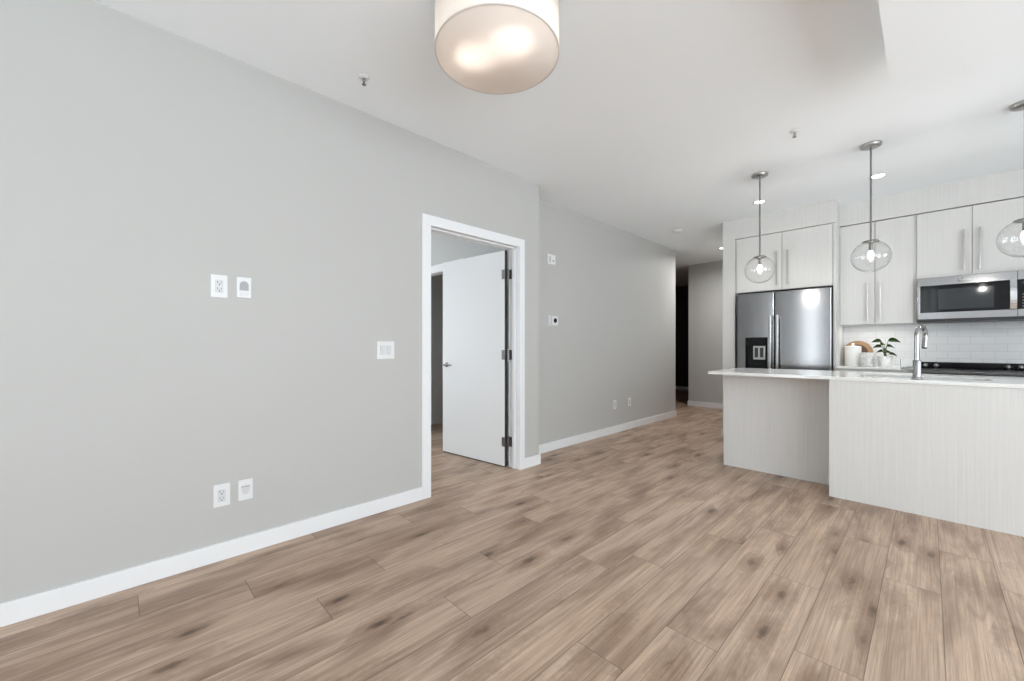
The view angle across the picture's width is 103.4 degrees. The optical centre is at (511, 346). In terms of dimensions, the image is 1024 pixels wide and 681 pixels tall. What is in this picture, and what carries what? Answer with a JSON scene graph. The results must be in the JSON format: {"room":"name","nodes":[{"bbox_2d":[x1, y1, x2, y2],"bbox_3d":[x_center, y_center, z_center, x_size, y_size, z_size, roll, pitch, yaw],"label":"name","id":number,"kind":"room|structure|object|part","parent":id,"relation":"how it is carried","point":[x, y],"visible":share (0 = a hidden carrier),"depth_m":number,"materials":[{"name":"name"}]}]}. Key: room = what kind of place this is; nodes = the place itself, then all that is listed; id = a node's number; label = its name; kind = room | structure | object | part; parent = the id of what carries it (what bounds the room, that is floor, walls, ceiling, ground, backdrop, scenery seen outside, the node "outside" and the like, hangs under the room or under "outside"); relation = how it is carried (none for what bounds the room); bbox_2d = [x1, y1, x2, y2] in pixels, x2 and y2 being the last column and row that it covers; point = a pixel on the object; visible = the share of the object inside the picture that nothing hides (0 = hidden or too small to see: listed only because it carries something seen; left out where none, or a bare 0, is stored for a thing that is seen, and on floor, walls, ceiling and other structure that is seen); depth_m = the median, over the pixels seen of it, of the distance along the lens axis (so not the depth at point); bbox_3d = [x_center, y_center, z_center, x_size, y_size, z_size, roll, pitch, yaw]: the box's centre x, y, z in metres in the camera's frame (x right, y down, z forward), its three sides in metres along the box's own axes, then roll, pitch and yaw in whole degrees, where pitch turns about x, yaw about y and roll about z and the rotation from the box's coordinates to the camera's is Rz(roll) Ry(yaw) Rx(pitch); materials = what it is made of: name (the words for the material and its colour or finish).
{"room":"living room","nodes":[
{"label":"living room","id":0,"kind":"room"},
{"bbox_2d":[0,0,538,603],"bbox_3d":[-1.734,-0.213,2.159,5.320,2.707,0.249,0,0,-44],"label":"wall","id":1,"kind":"structure","parent":0,"point":[141,162],"depth_m":2.08,"materials":[{"name":"grey paint"}]},
{"bbox_2d":[211,274,227,297],"bbox_3d":[-1.558,-0.321,2.151,0.074,0.121,0.009,0,0,-44],"label":"wall outlet","id":2,"kind":"object","parent":1,"relation":"attached to","point":[219,283],"visible":1,"depth_m":2.15,"materials":[{"name":"white plastic"}]},
{"bbox_2d":[215,279,222,292],"bbox_3d":[-1.556,-0.321,2.150,0.035,0.068,0.005,0,0,-44],"label":"receptacle","id":3,"kind":"object","parent":2,"relation":"attached to","point":[218,282],"depth_m":2.15,"materials":[{"name":"white plastic"}]},
{"bbox_2d":[213,483,229,507],"bbox_3d":[-1.550,0.795,2.159,0.074,0.118,0.009,0,0,-44],"label":"wall outlet","id":4,"kind":"object","parent":1,"relation":"attached to","point":[221,493],"visible":1,"depth_m":2.15,"materials":[{"name":"white plastic"}]},
{"bbox_2d":[218,488,225,502],"bbox_3d":[-1.548,0.795,2.157,0.035,0.068,0.005,0,0,-44],"label":"receptacle","id":5,"kind":"object","parent":4,"relation":"attached to","point":[221,491],"depth_m":2.16,"materials":[{"name":"white plastic"}]},
{"bbox_2d":[237,277,250,297],"bbox_3d":[-1.478,-0.325,2.229,0.068,0.113,0.008,0,0,-44],"label":"cable plate","id":6,"kind":"object","parent":1,"relation":"attached to","point":[243,284],"visible":1,"depth_m":2.23,"materials":[{"name":"white plastic"}]},
{"bbox_2d":[238,478,252,500],"bbox_3d":[-1.471,0.791,2.233,0.068,0.111,0.012,0,0,-44],"label":"cable plate","id":7,"kind":"object","parent":1,"relation":"attached to","point":[245,487],"visible":1,"depth_m":2.23,"materials":[{"name":"white plastic"}]},
{"bbox_2d":[0,410,676,626],"bbox_3d":[-1.146,1.093,4.151,8.940,0.093,2.313,0,0,-44],"label":"baseboard","id":8,"kind":"structure","parent":1,"relation":"attached to","point":[24,608],"depth_m":2.12,"materials":[{"name":"white paint"}]},
{"bbox_2d":[377,341,393,358],"bbox_3d":[-0.877,0.026,2.810,0.130,0.122,0.012,0,0,-44],"label":"light switch","id":9,"kind":"object","parent":1,"relation":"attached to","point":[385,349],"visible":1,"depth_m":2.81,"materials":[{"name":"white plastic"}]},
{"bbox_2d":[422,213,524,499],"bbox_3d":[-0.328,0.074,3.442,1.094,2.132,0.156,0,0,-44],"label":"door frame","id":10,"kind":"structure","parent":1,"relation":"attached to","point":[515,247],"depth_m":3.66,"materials":[{"name":"white paint"}]},
{"bbox_2d":[443,250,511,466],"bbox_3d":[-0.387,0.117,4.074,0.939,2.041,0.137,0,0,42],"label":"door","id":11,"kind":"structure","parent":1,"relation":"in","point":[476,354],"depth_m":4.05,"materials":[{"name":"white paint"}]},
{"bbox_2d":[431,232,507,450],"bbox_3d":[-0.935,-0.213,5.807,1.170,2.707,3.871,0,0,-44],"label":"wall","id":12,"kind":"structure","parent":0,"point":[444,248],"depth_m":5.89,"materials":[{"name":"grey paint"}]},
{"bbox_2d":[431,258,463,276],"bbox_3d":[-0.930,0.072,5.032,0.123,2.135,1.200,0,0,-44],"label":"door frame","id":13,"kind":"structure","parent":12,"relation":"attached to","point":[436,269],"depth_m":4.95,"materials":[{"name":"white paint"}]},
{"bbox_2d":[0,389,1023,680],"bbox_3d":[1.728,1.165,4.228,15.600,0.050,9.653,0,0,-44],"label":"floor","id":14,"kind":"structure","parent":0,"point":[634,554],"depth_m":1.87,"materials":[{"name":"brown wood"}]},
{"bbox_2d":[723,220,738,436],"bbox_3d":[2.922,-0.213,5.266,0.571,2.707,0.142,0,0,-44],"label":"end panel","id":15,"kind":"object","parent":14,"relation":"on","point":[729,242],"visible":0.36,"depth_m":5.06,"materials":[{"name":"white laminate"}]},
{"bbox_2d":[737,287,832,370],"bbox_3d":[3.267,0.256,4.803,0.680,1.768,0.914,0,0,-44],"label":"refrigerator","id":16,"kind":"object","parent":14,"relation":"on","point":[792,329],"visible":0.48,"depth_m":4.57,"materials":[{"name":"grey metal"}]},
{"bbox_3d":[2.905,-0.114,4.817,0.070,1.028,0.389,0,0,-44],"label":"door","id":17,"kind":"part","parent":16,"relation":"part of","materials":[{"name":"silver metal"}]},
{"bbox_3d":[2.929,0.075,4.789,0.014,0.160,0.125,0,0,-44],"label":"paddle frame","id":18,"kind":"part","parent":16,"relation":"part of","materials":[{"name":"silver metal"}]},
{"bbox_3d":[2.980,-0.010,4.659,0.067,0.700,0.026,0,0,-44],"label":"door handle","id":19,"kind":"part","parent":16,"relation":"part of","materials":[{"name":"silver metal"}]},
{"bbox_3d":[3.028,-0.010,4.609,0.067,0.700,0.026,0,0,-44],"label":"door handle","id":20,"kind":"part","parent":16,"relation":"part of","materials":[{"name":"silver metal"}]},
{"bbox_3d":[3.225,-0.114,4.487,0.070,1.028,0.519,0,0,-44],"label":"door","id":21,"kind":"part","parent":16,"relation":"part of","materials":[{"name":"silver metal"}]},
{"bbox_2d":[833,222,843,370],"bbox_3d":[3.651,-0.091,4.515,0.571,2.463,0.025,0,0,-44],"label":"end panel","id":22,"kind":"object","parent":14,"relation":"on","point":[838,330],"visible":0.36,"depth_m":4.32,"materials":[{"name":"white laminate"}]},
{"bbox_2d":[724,375,1023,536],"bbox_3d":[3.089,0.697,3.041,0.910,0.887,2.694,0,0,-44],"label":"kitchen island","id":23,"kind":"object","parent":14,"relation":"on","point":[952,453],"visible":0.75,"depth_m":2.83,"materials":[{"name":"white laminate"}]},
{"bbox_3d":[2.345,0.697,3.604,0.020,0.887,0.850,0,0,-44],"label":"bar panel","id":24,"kind":"part","parent":23,"relation":"part of","materials":[{"name":"white laminate"}]},
{"bbox_2d":[708,368,1023,388],"bbox_3d":[3.096,0.240,3.048,0.952,0.024,2.754,0,0,-44],"label":"island countertop","id":25,"kind":"structure","parent":23,"relation":"on","point":[937,379],"depth_m":3.09,"materials":[{"name":"white stone"}]},
{"bbox_2d":[900,324,927,378],"bbox_3d":[2.862,0.036,2.840,0.207,0.383,0.099,0,0,-5],"label":"kitchen faucet","id":26,"kind":"object","parent":25,"relation":"on","point":[916,368],"visible":0.98,"depth_m":2.81,"materials":[{"name":"silver metal"}]},
{"bbox_3d":[2.786,0.129,2.851,0.033,0.087,0.069,0,0,-44],"label":"lever","id":27,"kind":"part","parent":26,"relation":"part of","materials":[{"name":"silver metal"}]},
{"bbox_3d":[2.884,-0.024,2.849,0.173,0.263,0.029,0,0,-28],"label":"spout","id":28,"kind":"part","parent":26,"relation":"part of","materials":[{"name":"silver metal"}]},
{"bbox_3d":[2.700,0.697,2.804,0.020,0.887,0.792,0,0,-44],"label":"panel","id":29,"kind":"part","parent":23,"relation":"part of","materials":[{"name":"white laminate"}]},
{"bbox_3d":[3.342,0.697,2.142,0.020,0.887,1.052,0,0,-44],"label":"panel","id":30,"kind":"part","parent":23,"relation":"part of","materials":[{"name":"white laminate"}]},
{"bbox_2d":[836,368,912,372],"bbox_3d":[3.839,0.686,4.260,0.635,0.907,0.601,0,0,-44],"label":"base cabinet","id":31,"kind":"object","parent":14,"relation":"on","point":[837,369],"visible":0.11,"depth_m":4.06,"materials":[{"name":"white laminate"}]},
{"bbox_3d":[3.540,0.638,4.177,0.019,0.802,0.295,0,0,-44],"label":"cabinet door","id":32,"kind":"part","parent":31,"relation":"part of","materials":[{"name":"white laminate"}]},
{"bbox_2d":[836,365,905,370],"bbox_3d":[3.845,0.221,4.265,0.619,0.022,0.602,0,0,-44],"label":"countertop","id":33,"kind":"structure","parent":31,"relation":"on","point":[876,367],"depth_m":4.12,"materials":[{"name":"white stone"}]},
{"bbox_2d":[844,343,861,365],"bbox_3d":[3.758,0.086,4.456,0.146,0.248,0.146,0,0,-44],"label":"canister","id":34,"kind":"object","parent":33,"relation":"on","point":[851,353],"visible":0.94,"depth_m":4.40,"materials":[{"name":"white ceramic"}]},
{"bbox_3d":[3.758,-0.012,4.456,0.146,0.052,0.146,0,0,-44],"label":"lid","id":35,"kind":"part","parent":34,"relation":"part of","materials":[{"name":"white ceramic"}]},
{"bbox_2d":[846,341,872,352],"bbox_3d":[3.927,0.075,4.584,0.051,0.275,0.254,0,0,-44],"label":"serving board","id":36,"kind":"object","parent":33,"relation":"on","point":[866,347],"visible":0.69,"depth_m":4.55,"materials":[{"name":"brown wood"}]},
{"bbox_3d":[3.916,0.085,4.580,0.027,0.210,0.178,0,0,-44],"label":"panel","id":37,"kind":"part","parent":36,"relation":"part of","materials":[{"name":"brown wood"}]},
{"bbox_2d":[860,352,875,365],"bbox_3d":[3.788,0.138,4.296,0.116,0.145,0.132,0,0,-44],"label":"mug","id":38,"kind":"object","parent":33,"relation":"on","point":[866,358],"visible":0.94,"depth_m":4.26,"materials":[{"name":"ceramic"}]},
{"bbox_2d":[872,338,900,366],"bbox_3d":[3.900,0.059,4.214,0.156,0.302,0.191,0,0,-12],"label":"potted plant","id":39,"kind":"object","parent":33,"relation":"on","point":[883,361],"visible":0.99,"depth_m":4.21,"materials":[{"name":"green plant"}]},
{"bbox_3d":[3.913,0.156,4.239,0.120,0.108,0.120,0,0,-44],"label":"pot","id":40,"kind":"part","parent":39,"relation":"part of","materials":[{"name":"white ceramic"}]},
{"bbox_3d":[3.748,0.638,3.962,0.019,0.802,0.295,0,0,-44],"label":"cabinet door","id":41,"kind":"part","parent":31,"relation":"part of","materials":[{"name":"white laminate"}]},
{"bbox_2d":[921,362,1023,376],"bbox_3d":[4.282,0.649,3.736,0.720,0.981,0.758,0,0,-44],"label":"range","id":42,"kind":"object","parent":14,"relation":"on","point":[949,368],"visible":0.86,"depth_m":3.78,"materials":[{"name":"grey metal"}]},
{"bbox_3d":[4.074,0.238,3.534,0.019,0.027,0.758,0,0,-44],"label":"trim","id":43,"kind":"part","parent":42,"relation":"part of","materials":[{"name":"silver metal"}]},
{"bbox_2d":[921,368,1023,372],"bbox_3d":[4.290,0.233,3.743,0.590,0.021,0.758,0,0,-44],"label":"cooktop","id":44,"kind":"object","parent":42,"relation":"in","point":[923,370],"depth_m":3.74,"materials":[{"name":"black glass"}]},
{"bbox_2d":[94,0,1023,286],"bbox_3d":[1.595,-1.617,4.243,13.200,0.100,9.600,0,0,-44],"label":"ceiling","id":45,"kind":"structure","parent":0,"point":[652,119],"depth_m":2.54,"materials":[{"name":"white paint"}]},
{"bbox_2d":[358,73,369,85],"bbox_3d":[-0.861,-1.544,2.351,0.062,0.046,0.062,0,0,-44],"label":"sprinkler head","id":46,"kind":"object","parent":45,"relation":"attached to","point":[362,76],"visible":1,"depth_m":2.34},
{"bbox_2d":[435,0,559,94],"bbox_3d":[-0.066,-1.442,1.835,0.561,0.249,0.561,0,0,-44],"label":"drum ceiling light","id":47,"kind":"object","parent":45,"relation":"attached to","point":[497,47],"visible":1,"depth_m":1.75,"materials":[{"name":"white glass"}]},
{"bbox_3d":[-0.066,-1.415,1.835,0.558,0.190,0.558,0,0,-44],"label":"lamp shade","id":48,"kind":"part","parent":47,"relation":"part of","materials":[{"name":"white glass"}]},
{"bbox_2d":[673,229,682,232],"bbox_3d":[2.234,-1.548,5.441,0.128,0.037,0.128,0,0,-44],"label":"smoke detector","id":49,"kind":"object","parent":45,"relation":"attached to","point":[674,230],"visible":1,"depth_m":5.40,"materials":[{"name":"white plastic"}]},
{"bbox_2d":[753,200,765,203],"bbox_3d":[2.685,-1.564,4.386,0.124,0.006,0.124,0,0,-44],"label":"recessed light","id":50,"kind":"object","parent":45,"relation":"in","point":[762,201],"visible":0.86,"depth_m":4.39,"materials":[{"name":"white plastic"}]},
{"bbox_2d":[751,171,775,270],"bbox_3d":[2.258,-1.071,3.682,0.244,0.991,0.244,0,0,-44],"label":"globe pendant","id":51,"kind":"object","parent":45,"relation":"hanging from","point":[759,175],"visible":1,"depth_m":3.68,"materials":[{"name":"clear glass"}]},
{"bbox_2d":[758,257,761,264],"bbox_3d":[2.258,-0.775,3.682,0.026,0.065,0.026,0,0,-44],"label":"socket","id":52,"kind":"object","parent":51,"relation":"attached to","point":[759,258],"depth_m":3.67,"materials":[{"name":"silver metal"}]},
{"bbox_3d":[2.258,-1.183,3.682,0.012,0.729,0.012,0,0,-44],"label":"rod","id":53,"kind":"part","parent":51,"relation":"part of","materials":[{"name":"silver metal"}]},
{"bbox_2d":[789,129,799,137],"bbox_3d":[2.055,-1.544,2.941,0.062,0.046,0.062,0,0,-44],"label":"sprinkler head","id":54,"kind":"object","parent":45,"relation":"attached to","point":[794,131],"visible":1,"depth_m":2.93},
{"bbox_2d":[850,140,890,271],"bbox_3d":[2.786,-1.071,3.139,0.244,0.991,0.244,0,0,-44],"label":"globe pendant","id":55,"kind":"object","parent":45,"relation":"hanging from","point":[871,145],"visible":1,"depth_m":3.13,"materials":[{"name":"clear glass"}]},
{"bbox_3d":[2.786,-0.716,3.139,0.040,0.059,0.040,0,0,-44],"label":"bulb","id":56,"kind":"part","parent":55,"relation":"part of","materials":[{"name":"white glass"}]},
{"bbox_2d":[869,242,872,250],"bbox_3d":[2.786,-0.775,3.139,0.026,0.065,0.026,0,0,-44],"label":"socket","id":57,"kind":"object","parent":55,"relation":"attached to","point":[870,243],"depth_m":3.13,"materials":[{"name":"silver metal"}]},
{"bbox_3d":[2.786,-1.183,3.139,0.012,0.729,0.012,0,0,-44],"label":"rod","id":58,"kind":"part","parent":55,"relation":"part of","materials":[{"name":"silver metal"}]},
{"bbox_2d":[869,173,886,178],"bbox_3d":[3.366,-1.564,3.717,0.124,0.006,0.124,0,0,-44],"label":"recessed light","id":59,"kind":"object","parent":45,"relation":"in","point":[876,176],"visible":0.91,"depth_m":3.70,"materials":[{"name":"white plastic"}]},
{"bbox_2d":[998,100,1023,248],"bbox_3d":[3.305,-1.071,2.603,0.244,0.991,0.244,0,0,-44],"label":"globe pendant","id":60,"kind":"object","parent":45,"relation":"hanging from","point":[1018,106],"visible":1,"depth_m":2.61,"materials":[{"name":"clear glass"}]},
{"bbox_2d":[539,199,674,444],"bbox_3d":[0.667,-0.213,6.094,3.607,2.707,2.051,0,0,-44],"label":"wall","id":61,"kind":"structure","parent":0,"point":[610,290],"depth_m":5.09,"materials":[{"name":"grey paint"}]},
{"bbox_2d":[547,254,554,264],"bbox_3d":[0.426,-0.949,4.415,0.127,0.107,0.023,0,0,-44],"label":"door chime","id":62,"kind":"object","parent":61,"relation":"attached to","point":[550,258],"visible":1,"depth_m":4.40,"materials":[{"name":"white plastic"}]},
{"bbox_2d":[548,315,557,325],"bbox_3d":[0.456,-0.281,4.439,0.160,0.113,0.030,0,0,-44],"label":"thermostat","id":63,"kind":"object","parent":61,"relation":"attached to","point":[552,320],"visible":1,"depth_m":4.42,"materials":[{"name":"grey plastic"}]},
{"bbox_2d":[675,286,688,386],"bbox_3d":[3.293,-0.213,8.887,4.293,2.707,1.943,0,0,-44],"label":"wall","id":64,"kind":"structure","parent":0,"point":[681,293],"depth_m":10.61,"materials":[{"name":"grey paint"}]},
{"bbox_2d":[675,386,688,389],"bbox_3d":[4.749,1.093,10.316,0.013,0.093,1.680,0,0,-44],"label":"baseboard","id":65,"kind":"structure","parent":64,"relation":"attached to","point":[676,387],"depth_m":10.62,"materials":[{"name":"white paint"}]},
{"bbox_2d":[689,261,722,403],"bbox_3d":[4.926,-0.213,8.200,2.707,2.707,1.557,0,0,-44],"label":"wall","id":66,"kind":"structure","parent":0,"point":[705,279],"depth_m":7.59,"materials":[{"name":"grey paint"}]},
{"bbox_2d":[688,400,722,408],"bbox_3d":[4.864,1.093,8.255,2.720,0.093,1.417,0,0,-44],"label":"baseboard","id":67,"kind":"structure","parent":66,"relation":"attached to","point":[690,403],"depth_m":7.58,"materials":[{"name":"white paint"}]},
{"bbox_2d":[878,0,1023,87],"bbox_3d":[1.102,-1.474,-0.762,5.320,0.227,2.905,0,0,-44],"label":"ceiling","id":68,"kind":"structure","parent":0,"point":[922,38],"depth_m":1.75,"materials":[{"name":"white paint"}]},
{"bbox_3d":[5.334,-0.214,4.514,1.843,2.707,4.580,0,0,-44],"label":"wall","id":69,"kind":"structure","parent":0,"visible":0},
{"bbox_2d":[736,223,832,294],"bbox_3d":[3.290,-0.990,4.852,0.595,0.666,0.961,0,0,-44],"label":"upper cabinet","id":70,"kind":"object","parent":69,"relation":"attached to","point":[802,258],"visible":0.98,"depth_m":4.62,"materials":[{"name":"white laminate"}]},
{"bbox_3d":[2.953,-0.989,4.838,0.019,0.661,0.470,0,0,-44],"label":"door","id":71,"kind":"part","parent":70,"relation":"part of","materials":[{"name":"white laminate"}]},
{"bbox_3d":[3.064,-0.907,4.683,0.036,0.394,0.012,0,0,-44],"label":"handle","id":72,"kind":"part","parent":70,"relation":"part of","materials":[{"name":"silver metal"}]},
{"bbox_3d":[3.138,-0.907,4.608,0.036,0.394,0.012,0,0,-44],"label":"handle","id":73,"kind":"part","parent":70,"relation":"part of","materials":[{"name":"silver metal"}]},
{"bbox_3d":[3.281,-0.989,4.500,0.019,0.661,0.458,0,0,-44],"label":"door","id":74,"kind":"part","parent":70,"relation":"part of","materials":[{"name":"white laminate"}]},
{"bbox_2d":[735,200,839,239],"bbox_3d":[3.316,-1.447,4.860,0.571,0.240,0.988,0,0,-44],"label":"fascia","id":75,"kind":"object","parent":69,"relation":"attached to","point":[828,212],"visible":0.64,"depth_m":4.60,"materials":[{"name":"white laminate"}]},
{"bbox_2d":[840,169,1023,226],"bbox_3d":[4.553,-1.447,3.759,0.330,0.240,2.315,0,0,-44],"label":"fascia","id":76,"kind":"object","parent":69,"relation":"attached to","point":[1009,185],"visible":0.78,"depth_m":3.94,"materials":[{"name":"white laminate"}]},
{"bbox_2d":[844,320,1023,365],"bbox_3d":[5.063,-0.020,3.463,0.010,0.520,3.450,0,0,-44],"label":"wall","id":77,"kind":"structure","parent":69,"relation":"attached to","point":[972,342],"depth_m":4.08,"materials":[{"name":"white tile"}]},
{"bbox_2d":[840,215,916,325],"bbox_3d":[3.939,-0.773,4.357,0.355,1.094,0.601,0,0,-44],"label":"upper cabinet","id":78,"kind":"object","parent":77,"relation":"attached to","point":[885,292],"visible":1,"depth_m":4.24,"materials":[{"name":"white laminate"}]},
{"bbox_3d":[3.736,-0.776,4.377,0.019,1.080,0.284,0,0,-44],"label":"cabinet door","id":79,"kind":"part","parent":78,"relation":"part of","materials":[{"name":"white laminate"}]},
{"bbox_3d":[3.775,-0.475,4.297,0.036,0.394,0.012,0,0,-44],"label":"handle","id":80,"kind":"part","parent":78,"relation":"part of","materials":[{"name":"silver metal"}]},
{"bbox_3d":[3.846,-0.475,4.224,0.036,0.394,0.012,0,0,-44],"label":"handle","id":81,"kind":"part","parent":78,"relation":"part of","materials":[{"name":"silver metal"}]},
{"bbox_3d":[3.939,-0.776,4.168,0.019,1.080,0.286,0,0,-44],"label":"cabinet door","id":82,"kind":"part","parent":78,"relation":"part of","materials":[{"name":"white laminate"}]},
{"bbox_2d":[917,197,1023,278],"bbox_3d":[4.416,-0.996,3.866,0.355,0.648,0.765,0,0,-44],"label":"upper cabinet","id":83,"kind":"object","parent":69,"relation":"attached to","point":[967,240],"visible":0.87,"depth_m":3.78,"materials":[{"name":"white laminate"}]},
{"bbox_3d":[4.182,-0.995,3.917,0.019,0.643,0.362,0,0,-44],"label":"door","id":84,"kind":"part","parent":83,"relation":"part of","materials":[{"name":"white laminate"}]},
{"bbox_3d":[4.253,-0.910,3.805,0.036,0.385,0.012,0,0,-44],"label":"handle","id":85,"kind":"part","parent":83,"relation":"part of","materials":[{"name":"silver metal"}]},
{"bbox_2d":[917,270,1023,323],"bbox_3d":[4.389,-0.451,3.839,0.431,0.430,0.759,0,0,-44],"label":"microwave","id":86,"kind":"object","parent":83,"relation":"attached to","point":[996,296],"visible":1,"depth_m":3.74,"materials":[{"name":"grey metal"}]},
{"bbox_3d":[4.232,-0.458,3.770,0.019,0.267,0.602,0,0,-44],"label":"door glass","id":87,"kind":"part","parent":86,"relation":"part of","materials":[{"name":"black glass"}]},
{"bbox_3d":[4.402,-0.459,3.550,0.046,0.258,0.038,0,0,-44],"label":"door handle","id":88,"kind":"part","parent":86,"relation":"part of","materials":[{"name":"silver metal"}]},
{"bbox_3d":[4.493,-0.627,3.505,0.030,0.078,0.136,0,0,-44],"label":"trim","id":89,"kind":"part","parent":86,"relation":"part of","materials":[{"name":"silver metal"}]},
{"bbox_3d":[4.493,-0.296,3.505,0.030,0.064,0.136,0,0,-44],"label":"trim","id":90,"kind":"part","parent":86,"relation":"part of","materials":[{"name":"silver metal"}]},
{"bbox_3d":[4.491,-0.458,3.503,0.019,0.264,0.136,0,0,-44],"label":"control panel","id":91,"kind":"part","parent":86,"relation":"part of","materials":[{"name":"black glass"}]},
{"bbox_3d":[4.322,-0.910,3.734,0.036,0.385,0.012,0,0,-44],"label":"handle","id":92,"kind":"part","parent":83,"relation":"part of","materials":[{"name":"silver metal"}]},
{"bbox_3d":[4.448,-0.995,3.643,0.019,0.643,0.394,0,0,-44],"label":"door","id":93,"kind":"part","parent":83,"relation":"part of","materials":[{"name":"white laminate"}]}
]}

